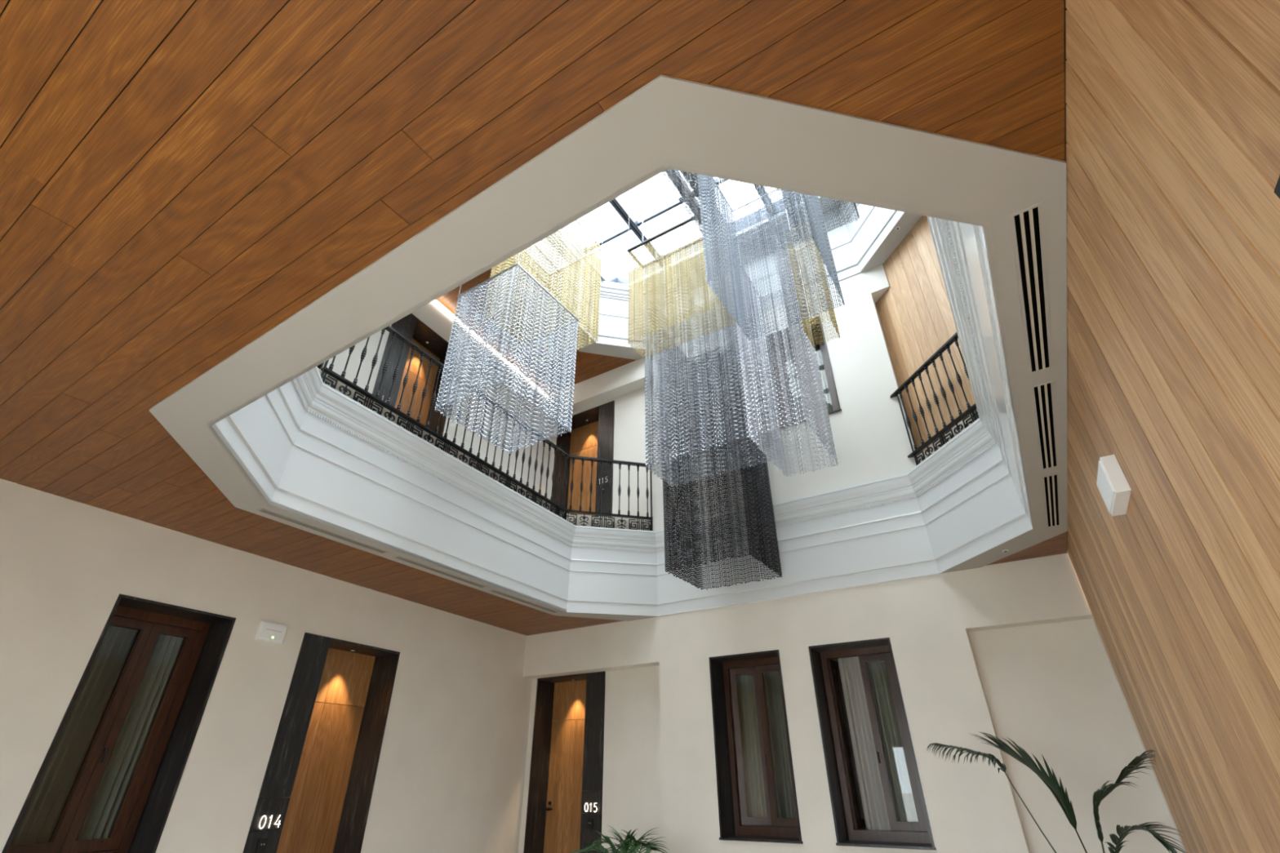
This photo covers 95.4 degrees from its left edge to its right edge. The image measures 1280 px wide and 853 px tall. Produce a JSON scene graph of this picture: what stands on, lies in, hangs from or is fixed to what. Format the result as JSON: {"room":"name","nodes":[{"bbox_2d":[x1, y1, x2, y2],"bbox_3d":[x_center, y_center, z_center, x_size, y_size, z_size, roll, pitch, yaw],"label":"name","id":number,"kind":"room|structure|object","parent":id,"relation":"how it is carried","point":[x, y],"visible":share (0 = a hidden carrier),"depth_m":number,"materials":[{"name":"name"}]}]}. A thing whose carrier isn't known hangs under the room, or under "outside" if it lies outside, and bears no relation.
{"room":"hotel atrium","nodes":[
{"label":"hotel atrium","id":0,"kind":"room"},
{"bbox_2d":[0,298,554,852],"bbox_3d":[-5.251,0.971,8.099,1.200,9.658,11.677,-15,-34,23],"label":"wall","id":1,"kind":"structure","parent":0,"point":[450,777],"depth_m":7.01,"materials":[{"name":"beige paint"}]},
{"bbox_2d":[1,594,235,852],"bbox_3d":[-5.330,3.081,5.930,0.710,2.369,1.221,-15,-34,23],"label":"window","id":2,"kind":"structure","parent":1,"relation":"in","point":[108,780],"depth_m":6.10,"materials":[{"name":"wood"}]},
{"bbox_2d":[10,625,137,844],"bbox_3d":[-5.692,3.065,5.901,0.101,2.321,0.492,-15,-34,23],"label":"curtain","id":3,"kind":"object","parent":2,"relation":"hanging from","point":[40,818],"depth_m":5.85,"materials":[{"name":"grey fabric"}]},
{"bbox_2d":[75,633,184,839],"bbox_3d":[-5.451,3.300,6.292,0.101,2.321,0.396,-15,-34,23],"label":"curtain","id":4,"kind":"object","parent":2,"relation":"hanging from","point":[99,820],"depth_m":6.23,"materials":[{"name":"grey fabric"}]},
{"bbox_2d":[254,621,287,644],"bbox_3d":[-4.529,2.534,7.164,0.056,0.214,0.327,-15,-34,23],"label":"emergency light","id":5,"kind":"object","parent":1,"relation":"attached to","point":[269,632],"visible":1,"depth_m":7.13,"materials":[{"name":"white plastic"}]},
{"bbox_2d":[242,632,399,852],"bbox_3d":[-4.197,4.415,7.456,0.574,3.087,1.579,-15,-34,23],"label":"door","id":6,"kind":"structure","parent":1,"relation":"in","point":[315,795],"depth_m":7.75,"materials":[{"name":"wood"}]},
{"bbox_2d":[372,313,457,435],"bbox_3d":[-4.223,-0.455,10.396,0.574,3.163,1.579,-15,-34,23],"label":"door","id":7,"kind":"structure","parent":1,"relation":"in","point":[411,327],"depth_m":10.96,"materials":[{"name":"wood"}]},
{"bbox_2d":[0,0,1067,551],"bbox_3d":[-1.483,-0.206,5.732,9.768,1.435,11.304,-18,-35,27],"label":"ceiling","id":8,"kind":"structure","parent":0,"point":[195,1],"depth_m":2.46,"materials":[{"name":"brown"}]},
{"bbox_2d":[0,0,1066,635],"bbox_3d":[-1.364,0.444,5.381,8.989,0.018,11.022,-18,-35,27],"label":"planks","id":9,"kind":"object","parent":8,"relation":"attached to","point":[502,82],"visible":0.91,"depth_m":2.52,"materials":[{"name":"brown wood"}]},
{"bbox_2d":[436,268,635,394],"bbox_3d":[-2.622,-2.357,11.783,2.603,0.018,5.516,-18,-35,27],"label":"ceiling","id":10,"kind":"structure","parent":0,"point":[588,366],"depth_m":13.00,"materials":[{"name":"brown wood"}]},
{"bbox_2d":[433,299,548,398],"bbox_3d":[-3.627,-2.079,12.011,0.034,0.048,5.995,-15,-34,23],"label":"light","id":11,"kind":"object","parent":10,"relation":"attached to","point":[435,301],"visible":0.07,"depth_m":11.69,"materials":[{"name":"beige"}]},
{"bbox_2d":[518,665,662,852],"bbox_3d":[-0.686,5.949,10.042,3.180,3.101,0.624,-18,-35,27],"label":"wall","id":12,"kind":"structure","parent":0,"point":[632,785],"depth_m":9.59,"materials":[{"name":"beige paint"}]},
{"bbox_2d":[523,671,605,852],"bbox_3d":[-1.154,6.068,10.234,1.586,3.099,0.574,-18,-35,27],"label":"door","id":13,"kind":"structure","parent":12,"relation":"in","point":[564,811],"depth_m":10.40,"materials":[{"name":"wood"}]},
{"bbox_2d":[547,384,656,519],"bbox_3d":[-0.713,1.004,13.027,3.180,3.353,0.624,-18,-35,27],"label":"wall","id":14,"kind":"structure","parent":0,"point":[629,437],"depth_m":12.53,"materials":[{"name":"white paint"}]},
{"bbox_2d":[552,400,614,517],"bbox_3d":[-1.150,1.145,13.184,1.658,3.278,0.574,-18,-35,27],"label":"door","id":15,"kind":"structure","parent":14,"relation":"in","point":[591,434],"depth_m":13.53,"materials":[{"name":"wood"}]},
{"bbox_2d":[318,368,979,529],"bbox_3d":[-1.487,-0.966,6.191,9.768,0.334,11.304,-18,-35,27],"label":"floor","id":16,"kind":"structure","parent":0,"point":[339,383],"depth_m":8.74,"materials":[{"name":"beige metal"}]},
{"bbox_2d":[559,196,841,288],"bbox_3d":[0.273,-5.417,10.163,8.640,0.094,9.360,-18,-35,27],"label":"ceiling","id":17,"kind":"structure","parent":0,"point":[603,277],"depth_m":12.45,"materials":[{"name":"grey paint"}]},
{"bbox_2d":[562,169,803,284],"bbox_3d":[0.269,-5.606,10.313,6.038,0.384,6.384,-18,-35,27],"label":"skylight","id":18,"kind":"object","parent":17,"relation":"attached to","point":[635,226],"visible":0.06,"depth_m":12.41,"materials":[{"name":"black metal"}]},
{"bbox_2d":[434,219,585,453],"bbox_3d":[-1.808,-2.656,9.294,1.177,6.095,1.393,-18,-35,27],"label":"curtain","id":19,"kind":"object","parent":18,"relation":"hanging from","point":[487,346],"visible":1,"depth_m":8.04,"materials":[{"name":"silver metal"}]},
{"bbox_2d":[482,207,604,364],"bbox_3d":[-1.584,-3.231,10.342,1.261,4.030,1.405,-18,-35,27],"label":"curtain","id":20,"kind":"object","parent":18,"relation":"hanging from","point":[594,332],"visible":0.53,"depth_m":9.63,"materials":[{"name":"yellow glass"}]},
{"bbox_2d":[626,181,735,358],"bbox_3d":[0.617,-3.293,9.816,1.680,4.487,0.497,-18,-35,27],"label":"curtain","id":21,"kind":"object","parent":18,"relation":"hanging from","point":[640,267],"visible":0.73,"depth_m":9.16,"materials":[{"name":"metal"}]},
{"bbox_2d":[661,168,716,235],"bbox_3d":[0.690,-4.489,8.720,0.253,3.573,1.249,-18,-35,27],"label":"curtain","id":22,"kind":"object","parent":18,"relation":"hanging from","point":[691,179],"visible":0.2,"depth_m":7.98,"materials":[{"name":"silver metal"}]},
{"bbox_2d":[642,182,774,487],"bbox_3d":[0.988,-2.167,9.898,1.710,6.334,0.803,-18,-35,27],"label":"curtain","id":23,"kind":"object","parent":18,"relation":"hanging from","point":[653,393],"visible":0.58,"depth_m":8.81,"materials":[{"name":"silver metal"}]},
{"bbox_2d":[655,228,782,590],"bbox_3d":[1.231,-1.049,10.545,1.357,7.583,1.227,-18,-35,27],"label":"curtain","id":24,"kind":"object","parent":18,"relation":"hanging from","point":[753,491],"visible":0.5,"depth_m":8.99,"materials":[{"name":"metal"}]},
{"bbox_2d":[697,173,844,340],"bbox_3d":[1.613,-3.802,8.241,1.266,5.253,1.273,-18,-35,27],"label":"curtain","id":25,"kind":"object","parent":18,"relation":"hanging from","point":[817,228],"visible":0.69,"depth_m":7.40,"materials":[{"name":"silver metal"}]},
{"bbox_2d":[718,177,838,476],"bbox_3d":[1.986,-2.471,9.171,0.740,6.574,1.345,-18,-35,27],"label":"curtain","id":26,"kind":"object","parent":18,"relation":"hanging from","point":[806,369],"visible":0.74,"depth_m":7.93,"materials":[{"name":"silver metal"}]},
{"bbox_2d":[777,194,839,346],"bbox_3d":[2.515,-3.359,9.330,0.402,4.894,0.457,-18,-35,27],"label":"curtain","id":27,"kind":"object","parent":18,"relation":"hanging from","point":[806,324],"visible":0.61,"depth_m":8.38,"materials":[{"name":"gold metal"}]},
{"bbox_2d":[782,189,859,241],"bbox_3d":[2.736,-4.432,9.480,0.901,2.904,0.841,-18,-35,27],"label":"curtain","id":28,"kind":"object","parent":18,"relation":"hanging from","point":[853,203],"visible":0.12,"depth_m":9.11,"materials":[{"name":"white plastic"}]},
{"bbox_2d":[523,264,1186,852],"bbox_3d":[1.981,2.237,10.355,9.480,9.754,1.320,-18,-35,27],"label":"wall","id":29,"kind":"structure","parent":0,"point":[1015,651],"depth_m":7.75,"materials":[{"name":"beige paint"}]},
{"bbox_2d":[256,507,388,554],"bbox_3d":[-3.519,1.204,6.573,0.106,0.005,1.580,-17,-35,25],"label":"air vent","id":30,"kind":"object","parent":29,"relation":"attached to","point":[262,510],"visible":1,"depth_m":6.49,"materials":[{"name":"grey"}]},
{"bbox_2d":[392,555,486,588],"bbox_3d":[-2.656,1.984,7.873,0.106,0.005,1.600,-17,-35,25],"label":"air vent","id":31,"kind":"object","parent":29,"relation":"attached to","point":[398,557],"visible":1,"depth_m":7.81,"materials":[{"name":"grey metal"}]},
{"bbox_2d":[488,589,558,613],"bbox_3d":[-1.796,2.771,9.183,0.106,0.005,1.580,-17,-35,25],"label":"air vent","id":32,"kind":"object","parent":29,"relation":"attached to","point":[494,590],"visible":1,"depth_m":9.13,"materials":[{"name":"grey metal"}]},
{"bbox_2d":[148,75,1067,621],"bbox_3d":[0.165,0.938,6.210,7.435,0.041,7.762,-18,-35,27],"label":"ceiling opening border","id":33,"kind":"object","parent":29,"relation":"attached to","point":[714,130],"depth_m":2.87,"materials":[{"name":"grey paint"}]},
{"bbox_2d":[206,163,1035,616],"bbox_3d":[0.245,0.392,6.721,7.081,1.502,7.664,-18,-35,27],"label":"trim","id":34,"kind":"structure","parent":29,"relation":"attached to","point":[315,451],"depth_m":7.84,"materials":[{"name":"white paint"}]},
{"bbox_2d":[320,325,653,530],"bbox_3d":[-2.136,0.329,9.452,1.035,1.448,6.233,-24,-38,33],"label":"balustrade","id":35,"kind":"object","parent":34,"relation":"on","point":[448,443],"visible":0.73,"depth_m":9.06,"materials":[{"name":"black metal"}]},
{"bbox_2d":[889,332,978,465],"bbox_3d":[4.298,-0.292,8.481,0.077,1.448,1.628,6,-32,-11],"label":"balustrade","id":36,"kind":"object","parent":34,"relation":"on","point":[940,435],"visible":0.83,"depth_m":8.45,"materials":[{"name":"black metal"}]},
{"bbox_2d":[494,212,922,359],"bbox_3d":[0.191,-3.970,9.133,7.310,0.041,7.762,-18,-35,27],"label":"trim","id":37,"kind":"structure","parent":29,"relation":"attached to","point":[907,222],"depth_m":10.79,"materials":[{"name":"grey paint"}]},
{"bbox_2d":[514,200,906,350],"bbox_3d":[0.335,-4.639,9.672,6.713,1.742,7.616,-18,-35,27],"label":"trim","id":38,"kind":"structure","parent":29,"relation":"attached to","point":[853,244],"depth_m":11.71,"materials":[{"name":"grey paint"}]},
{"bbox_2d":[690,351,744,453],"bbox_3d":[1.740,-0.433,11.673,1.176,2.136,0.710,-18,-35,27],"label":"window","id":39,"kind":"structure","parent":29,"relation":"in","point":[735,351],"depth_m":12.00,"materials":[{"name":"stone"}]},
{"bbox_2d":[711,379,728,444],"bbox_3d":[1.744,-0.249,11.979,0.470,2.088,0.102,-18,-35,27],"label":"curtain","id":40,"kind":"object","parent":39,"relation":"hanging from","point":[721,380],"depth_m":12.10,"materials":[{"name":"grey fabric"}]},
{"bbox_2d":[709,649,803,844],"bbox_3d":[1.799,4.681,8.642,1.176,2.366,0.825,-18,-35,27],"label":"window","id":41,"kind":"structure","parent":29,"relation":"in","point":[766,824],"depth_m":8.77,"materials":[{"name":"wood"}]},
{"bbox_2d":[738,666,782,826],"bbox_3d":[1.833,4.890,8.990,0.470,2.318,0.102,-18,-35,27],"label":"curtain","id":42,"kind":"object","parent":41,"relation":"hanging from","point":[752,744],"depth_m":8.99,"materials":[{"name":"grey fabric"}]},
{"bbox_2d":[769,671,795,817],"bbox_3d":[2.252,4.752,8.765,0.374,2.318,0.102,-18,-35,27],"label":"curtain","id":43,"kind":"object","parent":41,"relation":"hanging from","point":[775,678],"depth_m":8.79,"materials":[{"name":"grey fabric"}]},
{"bbox_2d":[764,315,841,427],"bbox_3d":[3.099,-0.882,10.942,1.169,2.136,0.710,-18,-35,27],"label":"window","id":44,"kind":"structure","parent":29,"relation":"in","point":[828,381],"depth_m":11.11,"materials":[{"name":"wood"}]},
{"bbox_2d":[784,352,804,421],"bbox_3d":[3.105,-0.698,11.247,0.467,2.088,0.102,-18,-35,27],"label":"curtain","id":45,"kind":"object","parent":44,"relation":"hanging from","point":[792,353],"depth_m":11.34,"materials":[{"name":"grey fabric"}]},
{"bbox_2d":[810,343,833,412],"bbox_3d":[3.520,-0.835,11.024,0.371,2.088,0.102,-18,-35,27],"label":"curtain","id":46,"kind":"object","parent":44,"relation":"hanging from","point":[827,395],"depth_m":11.08,"materials":[{"name":"grey fabric"}]},
{"bbox_2d":[808,637,936,850],"bbox_3d":[3.189,4.264,7.964,1.157,2.366,0.963,-18,-35,27],"label":"window","id":47,"kind":"structure","parent":29,"relation":"in","point":[892,808],"depth_m":7.99,"materials":[{"name":"wood"}]},
{"bbox_2d":[837,656,922,831],"bbox_3d":[3.345,4.321,8.060,0.826,2.318,0.102,-18,-35,27],"label":"curtain","id":48,"kind":"object","parent":47,"relation":"hanging from","point":[875,811],"depth_m":8.06,"materials":[{"name":"grey fabric"}]},
{"bbox_2d":[1009,202,1052,373],"bbox_3d":[2.323,-0.726,3.429,0.137,0.005,1.586,-19,-36,28],"label":"air vent","id":49,"kind":"object","parent":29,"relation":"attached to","point":[1027,224],"visible":1,"depth_m":3.28,"materials":[{"name":"grey metal"}]},
{"bbox_2d":[1031,380,1058,470],"bbox_3d":[3.281,0.036,4.700,0.137,0.005,1.574,-19,-36,28],"label":"air vent","id":50,"kind":"object","parent":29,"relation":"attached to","point":[1042,394],"visible":1,"depth_m":4.60,"materials":[{"name":"grey metal"}]},
{"bbox_2d":[1041,473,1061,528],"bbox_3d":[4.208,0.782,5.944,0.139,0.005,1.529,-18,-35,27],"label":"air vent","id":51,"kind":"object","parent":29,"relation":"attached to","point":[1051,483],"visible":1,"depth_m":5.86,"materials":[{"name":"grey metal"}]},
{"bbox_2d":[875,215,975,452],"bbox_3d":[4.615,-1.350,9.298,0.029,4.440,2.400,7,-32,-12],"label":"panelling","id":52,"kind":"object","parent":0,"point":[915,314],"visible":0.35,"depth_m":9.52,"materials":[{"name":"brown wood"}]},
{"bbox_3d":[-1.380,4.202,3.956,10.440,0.192,12.720,-18,-35,27],"label":"floor","id":53,"kind":"structure","parent":0,"visible":0},
{"bbox_2d":[569,825,668,852],"bbox_3d":[-0.150,5.452,7.137,1.563,0.944,1.230,-18,-35,27],"label":"palm","id":54,"kind":"object","parent":53,"relation":"on","point":[627,842],"visible":1,"depth_m":7.09,"materials":[{"name":"green plant"}]},
{"bbox_2d":[926,731,1186,852],"bbox_3d":[3.801,3.789,5.293,1.985,1.849,1.425,-18,-35,27],"label":"potted palm","id":55,"kind":"object","parent":53,"relation":"on","point":[1051,780],"visible":1,"depth_m":5.59,"materials":[{"name":"green plant"}]},
{"label":"wall","id":56,"kind":"structure","parent":0,"visible":0},
{"bbox_2d":[1065,0,1279,852],"bbox_3d":[2.425,0.809,2.280,0.030,3.850,11.160,-18,-35,27],"label":"panelling","id":57,"kind":"object","parent":56,"relation":"attached to","point":[1173,106],"visible":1,"depth_m":2.26,"materials":[{"name":"brown wood"}]},
{"bbox_2d":[1096,454,1131,516],"bbox_3d":[2.937,0.373,3.621,0.082,0.235,0.432,-18,-35,27],"label":"emergency light","id":58,"kind":"object","parent":57,"relation":"attached to","point":[1114,489],"visible":1,"depth_m":3.51,"materials":[{"name":"white plastic"}]},
{"bbox_2d":[1273,175,1279,199],"bbox_3d":[1.246,-0.467,1.014,0.101,0.156,0.235,-18,-35,27],"label":"wall speaker","id":59,"kind":"object","parent":57,"relation":"attached to","point":[1277,191],"visible":1,"depth_m":1.15,"materials":[{"name":"black"}]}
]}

